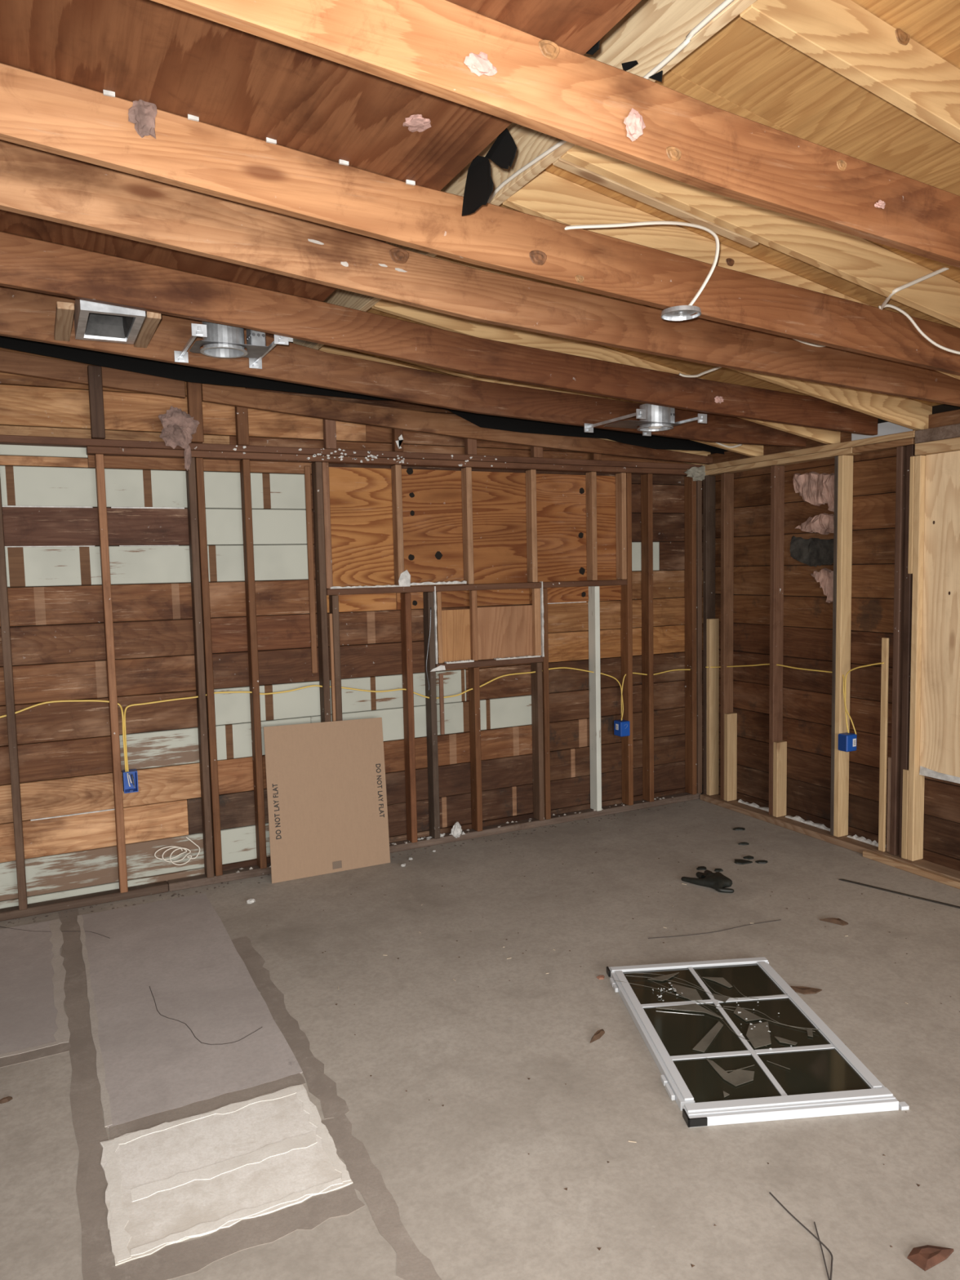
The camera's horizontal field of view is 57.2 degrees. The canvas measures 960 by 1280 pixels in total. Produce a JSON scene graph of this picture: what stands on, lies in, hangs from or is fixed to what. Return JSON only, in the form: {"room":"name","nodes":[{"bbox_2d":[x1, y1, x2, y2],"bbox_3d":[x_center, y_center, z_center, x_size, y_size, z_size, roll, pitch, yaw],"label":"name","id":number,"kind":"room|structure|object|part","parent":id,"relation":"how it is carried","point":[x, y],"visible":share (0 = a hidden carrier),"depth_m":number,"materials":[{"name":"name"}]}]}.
{"room":"room under renovation","nodes":[
{"label":"room under renovation","id":0,"kind":"room"},
{"bbox_2d":[0,335,724,925],"bbox_3d":[-1.524,-0.210,4.761,7.340,3.180,0.340,-4,5,-27],"label":"wall","id":1,"kind":"structure","parent":0,"point":[310,535],"depth_m":5.09,"materials":[{"name":"brown wood"}]},
{"bbox_2d":[0,699,127,772],"bbox_3d":[-2.320,0.528,4.464,0.971,0.413,0.036,-4,5,-27],"label":"cable","id":2,"kind":"object","parent":1,"relation":"attached to","point":[76,700],"visible":1,"depth_m":4.61,"materials":[{"name":"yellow plastic"}]},
{"bbox_3d":[-3.219,1.454,4.114,3.350,0.044,0.070,-4,5,-27],"label":"sill plate","id":3,"kind":"part","parent":1,"relation":"part of","materials":[{"name":"brown wood"}]},
{"bbox_2d":[122,768,138,793],"bbox_3d":[-1.875,0.755,4.721,0.070,0.112,0.075,-4,5,-27],"label":"outlet box","id":4,"kind":"object","parent":1,"relation":"attached to","point":[130,779],"visible":1,"depth_m":4.72,"materials":[{"name":"blue plastic"}]},
{"bbox_2d":[124,693,206,771],"bbox_3d":[-1.695,0.503,4.779,0.439,0.385,0.037,-4,5,-27],"label":"cable","id":5,"kind":"object","parent":1,"relation":"attached to","point":[177,699],"visible":1,"depth_m":4.69,"materials":[{"name":"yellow plastic"}]},
{"bbox_2d":[154,836,200,865],"bbox_3d":[-1.673,1.172,4.876,0.243,0.150,0.032,-4,5,-27],"label":"coil","id":6,"kind":"object","parent":1,"relation":"attached to","point":[171,846],"visible":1,"depth_m":4.87,"materials":[{"name":"beige plastic"}]},
{"bbox_2d":[158,405,199,448],"bbox_3d":[-1.582,-1.119,4.638,0.209,0.226,0.093,-4,5,-27],"label":"tuft","id":7,"kind":"object","parent":1,"relation":"attached to","point":[179,427],"visible":1,"depth_m":4.61,"materials":[{"name":"pink fabric"}]},
{"bbox_2d":[183,444,191,471],"bbox_3d":[-1.559,-0.977,4.700,0.040,0.151,0.036,-4,5,-27],"label":"tuft","id":8,"kind":"object","parent":1,"relation":"attached to","point":[188,457],"visible":0.94,"depth_m":4.69,"materials":[{"name":"pink fabric"}]},
{"bbox_3d":[-1.592,-1.040,4.748,7.100,0.036,0.090,-4,5,-27],"label":"plate","id":9,"kind":"part","parent":1,"relation":"part of","materials":[{"name":"brown wood"}]},
{"bbox_3d":[-0.225,-1.088,5.440,4.035,0.036,0.088,-4,5,-27],"label":"plate","id":10,"kind":"part","parent":1,"relation":"part of","materials":[{"name":"brown wood"}]},
{"bbox_2d":[213,666,623,720],"bbox_3d":[-0.252,0.425,5.503,2.805,0.424,0.042,-4,5,-27],"label":"cable","id":11,"kind":"object","parent":1,"relation":"attached to","point":[218,692],"visible":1,"depth_m":5.45,"materials":[{"name":"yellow plastic"}]},
{"bbox_2d":[426,607,431,690],"bbox_3d":[-0.314,0.057,5.419,0.047,0.511,0.010,-4,5,-27],"label":"wire","id":12,"kind":"object","parent":1,"relation":"hanging from","point":[430,607],"visible":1,"depth_m":5.41,"materials":[{"name":"metal"}]},
{"bbox_3d":[-0.051,1.255,5.706,3.748,0.044,0.072,-4,5,-27],"label":"sill plate","id":13,"kind":"part","parent":1,"relation":"part of","materials":[{"name":"brown wood"}]},
{"bbox_2d":[450,822,462,837],"bbox_3d":[-0.148,1.209,5.600,0.078,0.105,0.051,-4,5,-27],"label":"chunk","id":14,"kind":"object","parent":1,"relation":"on","point":[456,830],"visible":1,"depth_m":5.58,"materials":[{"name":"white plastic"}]},
{"bbox_3d":[0.046,-0.340,5.627,2.132,0.037,0.082,-4,5,-27],"label":"rough sill","id":15,"kind":"part","parent":1,"relation":"part of","materials":[{"name":"brown wood"}]},
{"bbox_3d":[0.056,0.144,5.669,0.770,0.038,0.085,-4,5,-27],"label":"rough sill","id":16,"kind":"part","parent":1,"relation":"part of","materials":[{"name":"brown wood"}]},
{"bbox_2d":[613,719,630,737],"bbox_3d":[0.992,0.616,6.153,0.079,0.104,0.090,-4,5,-27],"label":"outlet box","id":17,"kind":"object","parent":1,"relation":"attached to","point":[621,728],"visible":1,"depth_m":6.12,"materials":[{"name":"blue plastic"}]},
{"bbox_2d":[621,669,690,715],"bbox_3d":[1.296,0.375,6.288,0.723,0.330,0.036,-4,5,-27],"label":"cable","id":18,"kind":"object","parent":1,"relation":"attached to","point":[673,669],"visible":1,"depth_m":6.22,"materials":[{"name":"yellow plastic"}]},
{"bbox_2d":[684,465,708,480],"bbox_3d":[1.548,-1.187,6.271,0.258,0.110,0.055,-4,5,-27],"label":"tuft","id":19,"kind":"object","parent":1,"relation":"attached to","point":[697,473],"visible":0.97,"depth_m":6.25,"materials":[{"name":"grey fabric"}]},
{"bbox_2d":[0,0,959,465],"bbox_3d":[0.448,-1.261,0.741,7.368,1.024,9.140,-4,5,-27],"label":"ceiling","id":20,"kind":"structure","parent":0,"point":[282,188],"depth_m":2.48,"materials":[{"name":"brown wood"}]},
{"bbox_2d":[53,298,161,347],"bbox_3d":[-1.455,-1.267,3.416,0.351,0.126,0.476,-4,5,-27],"label":"boot","id":21,"kind":"object","parent":20,"relation":"attached to","point":[93,321],"visible":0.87,"depth_m":3.43,"materials":[{"name":"metal"}]},
{"bbox_2d":[128,99,156,138],"bbox_3d":[-0.822,-1.276,2.145,0.068,0.098,0.033,-4,5,-27],"label":"tuft","id":22,"kind":"object","parent":20,"relation":"attached to","point":[143,114],"visible":1,"depth_m":2.14,"materials":[{"name":"pink fabric"}]},
{"bbox_3d":[-1.741,-1.409,3.013,2.437,0.242,1.217,-4,5,-27],"label":"deck panel","id":23,"kind":"part","parent":20,"relation":"part of","materials":[{"name":"brown wood"}]},
{"bbox_2d":[173,320,288,368],"bbox_3d":[-1.035,-1.244,3.631,0.371,0.126,0.488,-4,5,-27],"label":"recessed light","id":24,"kind":"object","parent":20,"relation":"in","point":[219,340],"visible":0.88,"depth_m":3.59,"materials":[{"name":"metal"}]},
{"bbox_3d":[-1.277,-1.210,3.766,0.056,0.046,0.032,-4,5,-27],"label":"nail plate","id":25,"kind":"part","parent":24,"relation":"part of","materials":[{"name":"metal"}]},
{"bbox_3d":[-1.071,-1.181,3.360,0.056,0.046,0.032,-4,5,-27],"label":"nail plate","id":26,"kind":"part","parent":24,"relation":"part of","materials":[{"name":"metal"}]},
{"bbox_3d":[-1.034,-1.198,3.634,0.295,0.002,0.210,-4,5,-27],"label":"mounting plate","id":27,"kind":"part","parent":24,"relation":"part of","materials":[{"name":"metal"}]},
{"bbox_3d":[-0.996,-1.228,3.908,0.056,0.046,0.032,-4,5,-27],"label":"nail plate","id":28,"kind":"part","parent":24,"relation":"part of","materials":[{"name":"metal"}]},
{"bbox_3d":[-0.790,-1.199,3.502,0.056,0.046,0.032,-4,5,-27],"label":"nail plate","id":29,"kind":"part","parent":24,"relation":"part of","materials":[{"name":"metal"}]},
{"bbox_3d":[-1.189,-1.330,1.927,2.437,0.242,1.219,-4,5,-27],"label":"deck panel","id":30,"kind":"part","parent":20,"relation":"part of","materials":[{"name":"brown wood"}]},
{"bbox_3d":[-0.348,-1.644,5.029,1.197,0.212,0.697,-4,5,-27],"label":"roof panel","id":31,"kind":"part","parent":20,"relation":"part of","materials":[{"name":"brown wood"}]},
{"bbox_2d":[402,114,431,132],"bbox_3d":[-0.154,-1.263,2.155,0.076,0.017,0.069,2,6,37],"label":"tuft","id":32,"kind":"object","parent":20,"relation":"attached to","point":[416,122],"visible":1,"depth_m":2.14,"materials":[{"name":"pink fabric"}]},
{"bbox_2d":[463,51,497,75],"bbox_3d":[0.002,-1.141,1.744,0.075,0.046,0.019,-4,5,-27],"label":"tuft","id":33,"kind":"object","parent":20,"relation":"attached to","point":[479,64],"visible":1,"depth_m":1.74,"materials":[{"name":"fabric"}]},
{"bbox_3d":[0.086,-1.582,4.175,1.197,0.212,1.217,-4,5,-27],"label":"roof panel","id":34,"kind":"part","parent":20,"relation":"part of","materials":[{"name":"brown wood"}]},
{"bbox_3d":[-0.638,-1.252,0.841,2.437,0.242,1.215,-4,5,-27],"label":"deck panel","id":35,"kind":"part","parent":20,"relation":"part of","materials":[{"name":"brown wood"}]},
{"bbox_2d":[487,0,733,203],"bbox_3d":[0.406,-1.366,2.109,0.072,0.052,2.026,-3,5,-24],"label":"cable","id":36,"kind":"object","parent":20,"relation":"attached to","point":[726,2],"visible":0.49,"depth_m":2.07,"materials":[{"name":"beige plastic"}]},
{"bbox_2d":[623,107,645,141],"bbox_3d":[0.335,-1.117,1.911,0.056,0.067,0.026,-2,5,-13],"label":"tuft","id":37,"kind":"object","parent":20,"relation":"attached to","point":[634,122],"visible":1,"depth_m":1.90,"materials":[{"name":"pink fabric"}]},
{"bbox_2d":[564,221,719,305],"bbox_3d":[0.525,-1.196,2.778,0.546,0.235,0.124,-3,5,-24],"label":"cable","id":38,"kind":"object","parent":20,"relation":"attached to","point":[644,223],"visible":0.92,"depth_m":2.75,"materials":[{"name":"beige plastic"}]},
{"bbox_2d":[583,403,706,435],"bbox_3d":[0.856,-1.171,4.595,0.441,0.126,0.488,-4,5,-27],"label":"recessed light","id":39,"kind":"object","parent":20,"relation":"in","point":[652,418],"visible":0.95,"depth_m":4.58,"materials":[{"name":"metal"}]},
{"bbox_3d":[0.582,-1.135,4.715,0.056,0.046,0.032,-4,5,-27],"label":"nail plate","id":40,"kind":"part","parent":39,"relation":"part of","materials":[{"name":"metal"}]},
{"bbox_3d":[0.788,-1.105,4.309,0.056,0.046,0.032,-4,5,-27],"label":"nail plate","id":41,"kind":"part","parent":39,"relation":"part of","materials":[{"name":"metal"}]},
{"bbox_3d":[0.848,-1.126,4.617,0.365,0.002,0.210,-4,5,-27],"label":"mounting plate","id":42,"kind":"part","parent":39,"relation":"part of","materials":[{"name":"metal"}]},
{"bbox_3d":[0.926,-1.156,4.888,0.056,0.046,0.032,-4,5,-27],"label":"nail plate","id":43,"kind":"part","parent":39,"relation":"part of","materials":[{"name":"metal"}]},
{"bbox_3d":[0.925,-1.175,4.652,0.094,0.115,0.094,-4,5,-27],"label":"bulb","id":44,"kind":"part","parent":39,"relation":"part of","materials":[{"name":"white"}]},
{"bbox_3d":[1.132,-1.127,4.482,0.056,0.046,0.032,-4,5,-27],"label":"nail plate","id":45,"kind":"part","parent":39,"relation":"part of","materials":[{"name":"metal"}]},
{"bbox_3d":[0.637,-1.504,3.089,1.197,0.212,1.217,-4,5,-27],"label":"roof panel","id":46,"kind":"part","parent":20,"relation":"part of","materials":[{"name":"brown wood"}]},
{"bbox_2d":[661,305,701,320],"bbox_3d":[0.672,-1.093,2.946,0.132,0.016,0.132,-4,5,-27],"label":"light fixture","id":47,"kind":"object","parent":20,"relation":"attached to","point":[681,313],"visible":1,"depth_m":2.94,"materials":[{"name":"metal"}]},
{"bbox_2d":[679,366,720,377],"bbox_3d":[1.112,-1.347,4.361,0.316,0.110,0.018,-4,5,-27],"label":"cable","id":48,"kind":"object","parent":20,"relation":"attached to","point":[717,367],"visible":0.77,"depth_m":4.34,"materials":[{"name":"beige plastic"}]},
{"bbox_2d":[714,395,724,403],"bbox_3d":[1.207,-1.215,4.451,0.056,0.038,0.027,-4,5,-27],"label":"tuft","id":49,"kind":"object","parent":20,"relation":"attached to","point":[717,399],"visible":1,"depth_m":4.44,"materials":[{"name":"pink fabric"}]},
{"bbox_2d":[715,442,742,448],"bbox_3d":[1.585,-1.242,5.604,0.206,0.043,0.026,-3,5,-21],"label":"cable","id":50,"kind":"object","parent":20,"relation":"attached to","point":[719,443],"visible":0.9,"depth_m":5.60,"materials":[{"name":"beige plastic"}]},
{"bbox_3d":[1.452,-1.414,4.880,1.847,0.321,1.217,-4,5,-27],"label":"roof panel","id":51,"kind":"part","parent":20,"relation":"part of","materials":[{"name":"brown wood"}]},
{"bbox_2d":[793,338,824,346],"bbox_3d":[1.371,-1.256,3.666,0.288,0.066,0.025,-4,5,-28],"label":"cable","id":52,"kind":"object","parent":20,"relation":"hanging from","point":[801,341],"visible":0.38,"depth_m":3.66,"materials":[{"name":"beige plastic"}]},
{"bbox_3d":[1.188,-1.426,2.003,1.197,0.212,1.217,-4,5,-27],"label":"roof panel","id":53,"kind":"part","parent":20,"relation":"part of","materials":[{"name":"brown wood"}]},
{"bbox_3d":[2.002,-1.336,3.794,1.847,0.321,1.217,-4,5,-27],"label":"roof panel","id":54,"kind":"part","parent":20,"relation":"part of","materials":[{"name":"brown wood"}]},
{"bbox_2d":[874,200,885,208],"bbox_3d":[1.032,-1.122,2.269,0.038,0.021,0.016,-4,5,-27],"label":"tuft","id":55,"kind":"object","parent":20,"relation":"attached to","point":[881,204],"visible":1,"depth_m":2.26,"materials":[{"name":"pink fabric"}]},
{"bbox_2d":[880,267,949,310],"bbox_3d":[1.678,-1.338,3.213,0.377,0.184,0.203,0,5,12],"label":"cable","id":56,"kind":"object","parent":20,"relation":"attached to","point":[940,270],"visible":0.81,"depth_m":3.19,"materials":[{"name":"beige plastic"}]},
{"bbox_2d":[878,303,959,354],"bbox_3d":[1.792,-1.211,3.458,0.603,0.160,0.035,-3,5,-25],"label":"cable","id":57,"kind":"object","parent":20,"relation":"attached to","point":[894,307],"visible":0.96,"depth_m":3.40,"materials":[{"name":"beige plastic"}]},
{"bbox_2d":[0,793,959,1279],"bbox_3d":[0.498,1.714,0.981,7.340,0.126,9.140,-4,5,-27],"label":"floor","id":58,"kind":"structure","parent":0,"point":[187,1082],"depth_m":3.05,"materials":[{"name":"concrete"}]},
{"bbox_2d":[0,1096,12,1103],"bbox_3d":[-1.582,1.532,2.937,0.042,0.011,0.020,-4,5,-27],"label":"dry leaf","id":59,"kind":"object","parent":58,"relation":"on","point":[5,1100],"visible":1,"depth_m":2.93,"materials":[{"name":"brown plant"}]},
{"bbox_3d":[-3.053,1.545,3.288,2.704,0.012,1.336,-4,5,-27],"label":"panel","id":60,"kind":"part","parent":58,"relation":"part of","materials":[{"name":"concrete"}]},
{"bbox_3d":[-1.338,1.466,3.799,0.638,0.012,1.963,-4,5,-27],"label":"panel","id":61,"kind":"part","parent":58,"relation":"part of","materials":[{"name":"concrete"}]},
{"bbox_2d":[246,898,255,903],"bbox_3d":[-1.209,1.380,4.653,0.038,0.024,0.038,0,5,15],"label":"crumb","id":62,"kind":"object","parent":58,"relation":"on","point":[251,900],"visible":1,"depth_m":4.64,"materials":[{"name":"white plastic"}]},
{"bbox_2d":[263,717,390,883],"bbox_3d":[-0.879,0.908,5.110,0.721,0.868,0.132,-4,5,-27],"label":"cardboard sheet","id":63,"kind":"object","parent":58,"relation":"on","point":[327,810],"visible":1,"depth_m":5.10,"materials":[{"name":"brown cardboard"}]},
{"bbox_2d":[590,1028,604,1043],"bbox_3d":[0.433,1.461,3.256,0.025,0.015,0.105,2,6,33],"label":"dry leaf","id":64,"kind":"object","parent":58,"relation":"on","point":[598,1033],"visible":1,"depth_m":3.25,"materials":[{"name":"brown plant"}]},
{"bbox_2d":[596,975,604,979],"bbox_3d":[0.513,1.425,3.723,0.034,0.007,0.029,-4,5,-27],"label":"chip","id":65,"kind":"object","parent":58,"relation":"on","point":[599,977],"visible":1,"depth_m":3.72,"materials":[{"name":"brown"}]},
{"bbox_2d":[337,848,907,1142],"bbox_3d":[0.525,1.409,3.940,2.161,0.002,2.086,-4,6,-33],"label":"wood splinters","id":66,"kind":"object","parent":58,"relation":"on","point":[619,849],"visible":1,"depth_m":3.92,"materials":[{"name":"beige wood"}]},
{"bbox_2d":[321,828,959,1267],"bbox_3d":[0.920,1.393,4.029,3.238,0.002,3.422,-4,5,-27],"label":"dark grit","id":67,"kind":"object","parent":58,"relation":"on","point":[566,1188],"visible":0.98,"depth_m":3.04,"materials":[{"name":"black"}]},
{"bbox_2d":[696,866,706,870],"bbox_3d":[1.262,1.299,5.024,0.059,0.012,0.042,-1,5,3],"label":"scrap","id":68,"kind":"object","parent":58,"relation":"on","point":[700,868],"visible":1,"depth_m":5.01,"materials":[{"name":"rubber"}]},
{"bbox_2d":[680,870,733,893],"bbox_3d":[1.259,1.301,4.760,0.216,0.055,0.292,-4,5,-27],"label":"scrap","id":69,"kind":"object","parent":58,"relation":"on","point":[717,881],"visible":1,"depth_m":4.73,"materials":[{"name":"black"}]},
{"bbox_2d":[714,868,723,871],"bbox_3d":[1.348,1.301,4.982,0.050,0.012,0.032,-2,5,-4],"label":"scrap","id":70,"kind":"object","parent":58,"relation":"on","point":[715,869],"visible":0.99,"depth_m":4.97,"materials":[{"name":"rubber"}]},
{"bbox_2d":[733,826,745,830],"bbox_3d":[1.688,1.230,5.745,0.080,0.012,0.040,-1,5,7],"label":"scrap","id":71,"kind":"object","parent":58,"relation":"on","point":[738,828],"visible":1,"depth_m":5.73,"materials":[{"name":"rubber"}]},
{"bbox_2d":[734,858,752,864],"bbox_3d":[1.522,1.285,5.122,0.096,0.012,0.083,-4,5,-27],"label":"scrap","id":72,"kind":"object","parent":58,"relation":"on","point":[739,861],"visible":1,"depth_m":5.10,"materials":[{"name":"rubber"}]},
{"bbox_2d":[738,842,749,844],"bbox_3d":[1.630,1.257,5.440,0.065,0.012,0.028,-2,5,-6],"label":"scrap","id":73,"kind":"object","parent":58,"relation":"on","point":[740,843],"visible":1,"depth_m":5.43,"materials":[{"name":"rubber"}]},
{"bbox_2d":[742,855,753,859],"bbox_3d":[1.584,1.279,5.184,0.058,0.012,0.040,-4,5,-27],"label":"scrap","id":74,"kind":"object","parent":58,"relation":"on","point":[748,857],"visible":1,"depth_m":5.17,"materials":[{"name":"rubber"}]},
{"bbox_2d":[606,956,909,1127],"bbox_3d":[0.943,1.437,3.275,0.728,0.041,1.054,-2,5,-6],"label":"window sash","id":75,"kind":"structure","parent":58,"relation":"on","point":[730,1041],"depth_m":3.12,"materials":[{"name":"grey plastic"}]},
{"bbox_3d":[0.619,1.446,3.259,0.047,0.038,0.908,-2,5,-5],"label":"frame rail","id":76,"kind":"part","parent":75,"relation":"part of","materials":[{"name":"grey plastic"}]},
{"bbox_3d":[0.758,1.410,3.581,0.292,0.004,0.293,-2,5,-5],"label":"pane","id":77,"kind":"part","parent":75,"relation":"part of","materials":[{"name":"clear glass"}]},
{"bbox_3d":[0.893,1.398,3.767,0.690,0.038,0.052,-2,5,-5],"label":"frame rail","id":78,"kind":"part","parent":75,"relation":"part of","materials":[{"name":"grey plastic"}]},
{"bbox_3d":[0.790,1.436,3.252,0.292,0.004,0.366,-2,5,-5],"label":"pane","id":79,"kind":"part","parent":75,"relation":"part of","materials":[{"name":"clear glass"}]},
{"bbox_3d":[0.820,1.462,2.938,0.292,0.004,0.264,-2,5,-5],"label":"pane","id":80,"kind":"part","parent":75,"relation":"part of","materials":[{"name":"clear glass"}]},
{"bbox_3d":[1.052,1.401,3.609,0.294,0.004,0.293,-2,5,-5],"label":"pane","id":81,"kind":"part","parent":75,"relation":"part of","materials":[{"name":"black glass"}]},
{"bbox_3d":[1.084,1.428,3.280,0.294,0.004,0.366,-2,5,-5],"label":"pane","id":82,"kind":"part","parent":75,"relation":"part of","materials":[{"name":"black glass"}]},
{"bbox_3d":[0.984,1.478,2.788,0.682,0.038,0.067,-2,5,-5],"label":"frame rail","id":83,"kind":"part","parent":75,"relation":"part of","materials":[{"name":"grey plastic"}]},
{"bbox_3d":[1.114,1.453,2.965,0.294,0.004,0.264,-2,5,-5],"label":"pane","id":84,"kind":"part","parent":75,"relation":"part of","materials":[{"name":"black glass"}]},
{"bbox_3d":[1.252,1.429,3.311,0.047,0.038,0.923,-2,5,-5],"label":"frame rail","id":85,"kind":"part","parent":75,"relation":"part of","materials":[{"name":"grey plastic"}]},
{"bbox_2d":[755,860,768,863],"bbox_3d":[1.634,1.284,5.106,0.073,0.012,0.036,-1,5,6],"label":"scrap","id":86,"kind":"object","parent":58,"relation":"on","point":[756,861],"visible":1,"depth_m":5.09,"materials":[{"name":"rubber"}]},
{"bbox_2d":[768,1191,833,1279],"bbox_3d":[0.848,1.539,2.282,0.056,0.004,0.318,-2,5,-8],"label":"wire","id":87,"kind":"object","parent":58,"relation":"on","point":[770,1193],"visible":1,"depth_m":2.28,"materials":[{"name":"grey metal"}]},
{"bbox_2d":[790,986,822,994],"bbox_3d":[1.310,1.418,3.571,0.155,0.011,0.058,-1,5,7],"label":"dry leaf","id":88,"kind":"object","parent":58,"relation":"on","point":[801,989],"visible":0.8,"depth_m":3.56,"materials":[{"name":"brown plant"}]},
{"bbox_2d":[813,1222,829,1279],"bbox_3d":[0.860,1.545,2.204,0.005,0.003,0.240,0,5,10],"label":"wire","id":89,"kind":"object","parent":58,"relation":"on","point":[814,1222],"visible":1,"depth_m":2.22,"materials":[{"name":"grey metal"}]},
{"bbox_2d":[819,917,848,925],"bbox_3d":[1.712,1.350,4.251,0.126,0.017,0.054,3,6,39],"label":"dry leaf","id":90,"kind":"object","parent":58,"relation":"on","point":[837,921],"visible":1,"depth_m":4.23,"materials":[{"name":"brown plant"}]},
{"bbox_2d":[838,879,959,908],"bbox_3d":[2.293,1.325,4.476,0.016,0.006,0.951,-6,7,-44],"label":"metal strip","id":91,"kind":"object","parent":58,"relation":"on","point":[844,880],"visible":1,"depth_m":4.57,"materials":[{"name":"grey"}]},
{"bbox_2d":[906,1244,954,1271],"bbox_3d":[1.128,1.534,2.209,0.123,0.012,0.060,-4,5,-27],"label":"chip","id":92,"kind":"object","parent":58,"relation":"on","point":[927,1256],"visible":1,"depth_m":2.19,"materials":[{"name":"brown wood"}]},
{"bbox_2d":[700,404,959,888],"bbox_3d":[3.649,0.112,2.464,0.208,2.700,9.140,-4,5,-27],"label":"wall","id":93,"kind":"structure","parent":0,"point":[771,754],"depth_m":5.32,"materials":[{"name":"brown wood"}]},
{"bbox_2d":[705,663,848,733],"bbox_3d":[1.937,0.339,5.844,0.049,0.364,1.252,-4,5,-27],"label":"cable","id":94,"kind":"object","parent":93,"relation":"attached to","point":[843,677],"visible":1,"depth_m":5.58,"materials":[{"name":"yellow plastic"}]},
{"bbox_3d":[1.923,-1.155,5.756,0.088,0.035,1.300,-4,5,-27],"label":"plate","id":95,"kind":"part","parent":93,"relation":"part of","materials":[{"name":"brown wood"}]},
{"bbox_3d":[2.018,-1.179,5.565,0.088,0.036,1.698,-4,5,-27],"label":"plate","id":96,"kind":"part","parent":93,"relation":"part of","materials":[{"name":"brown wood"}]},
{"bbox_2d":[790,535,833,566],"bbox_3d":[2.100,-0.563,5.556,0.021,0.205,0.396,-4,5,-27],"label":"insulation batt","id":97,"kind":"object","parent":93,"relation":"attached to","point":[815,552],"visible":0.89,"depth_m":5.56,"materials":[{"name":"black fabric"}]},
{"bbox_2d":[793,471,834,511],"bbox_3d":[2.088,-0.925,5.497,0.052,0.269,0.351,-4,5,-27],"label":"insulation batt","id":98,"kind":"object","parent":93,"relation":"attached to","point":[815,488],"visible":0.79,"depth_m":5.48,"materials":[{"name":"pink fabric"}]},
{"bbox_2d":[795,512,834,534],"bbox_3d":[2.089,-0.723,5.512,0.059,0.136,0.340,-4,5,-27],"label":"insulation batt","id":99,"kind":"object","parent":93,"relation":"attached to","point":[822,523],"visible":0.97,"depth_m":5.47,"materials":[{"name":"pink fabric"}]},
{"bbox_2d":[810,568,833,602],"bbox_3d":[2.131,-0.341,5.503,0.035,0.217,0.199,-4,5,-27],"label":"insulation batt","id":100,"kind":"object","parent":93,"relation":"attached to","point":[825,576],"visible":0.94,"depth_m":5.46,"materials":[{"name":"pink fabric"}]},
{"bbox_3d":[3.680,1.439,2.553,0.118,0.040,8.900,-4,5,-27],"label":"sill plate","id":101,"kind":"part","parent":93,"relation":"part of","materials":[{"name":"brown wood"}]},
{"bbox_2d":[837,732,857,751],"bbox_3d":[2.224,0.618,5.330,0.088,0.102,0.072,-4,5,-27],"label":"outlet box","id":102,"kind":"object","parent":93,"relation":"attached to","point":[846,741],"visible":0.98,"depth_m":5.30,"materials":[{"name":"blue plastic"}]},
{"bbox_2d":[844,662,884,734],"bbox_3d":[2.259,0.343,5.184,0.019,0.452,0.279,-3,5,-25],"label":"cable","id":103,"kind":"object","parent":93,"relation":"attached to","point":[882,662],"visible":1,"depth_m":5.26,"materials":[{"name":"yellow plastic"}]},
{"bbox_3d":[2.308,-1.101,4.999,0.088,0.035,0.398,-4,5,-27],"label":"plate","id":104,"kind":"part","parent":93,"relation":"part of","materials":[{"name":"brown wood"}]},
{"bbox_3d":[3.939,1.492,1.868,0.036,0.036,7.440,-4,5,-27],"label":"sill plate","id":105,"kind":"part","parent":93,"relation":"part of","materials":[{"name":"brown wood"}]},
{"bbox_3d":[4.028,-0.875,1.607,0.088,0.068,7.198,-4,5,-27],"label":"plate","id":106,"kind":"part","parent":93,"relation":"part of","materials":[{"name":"brown wood"}]}
]}

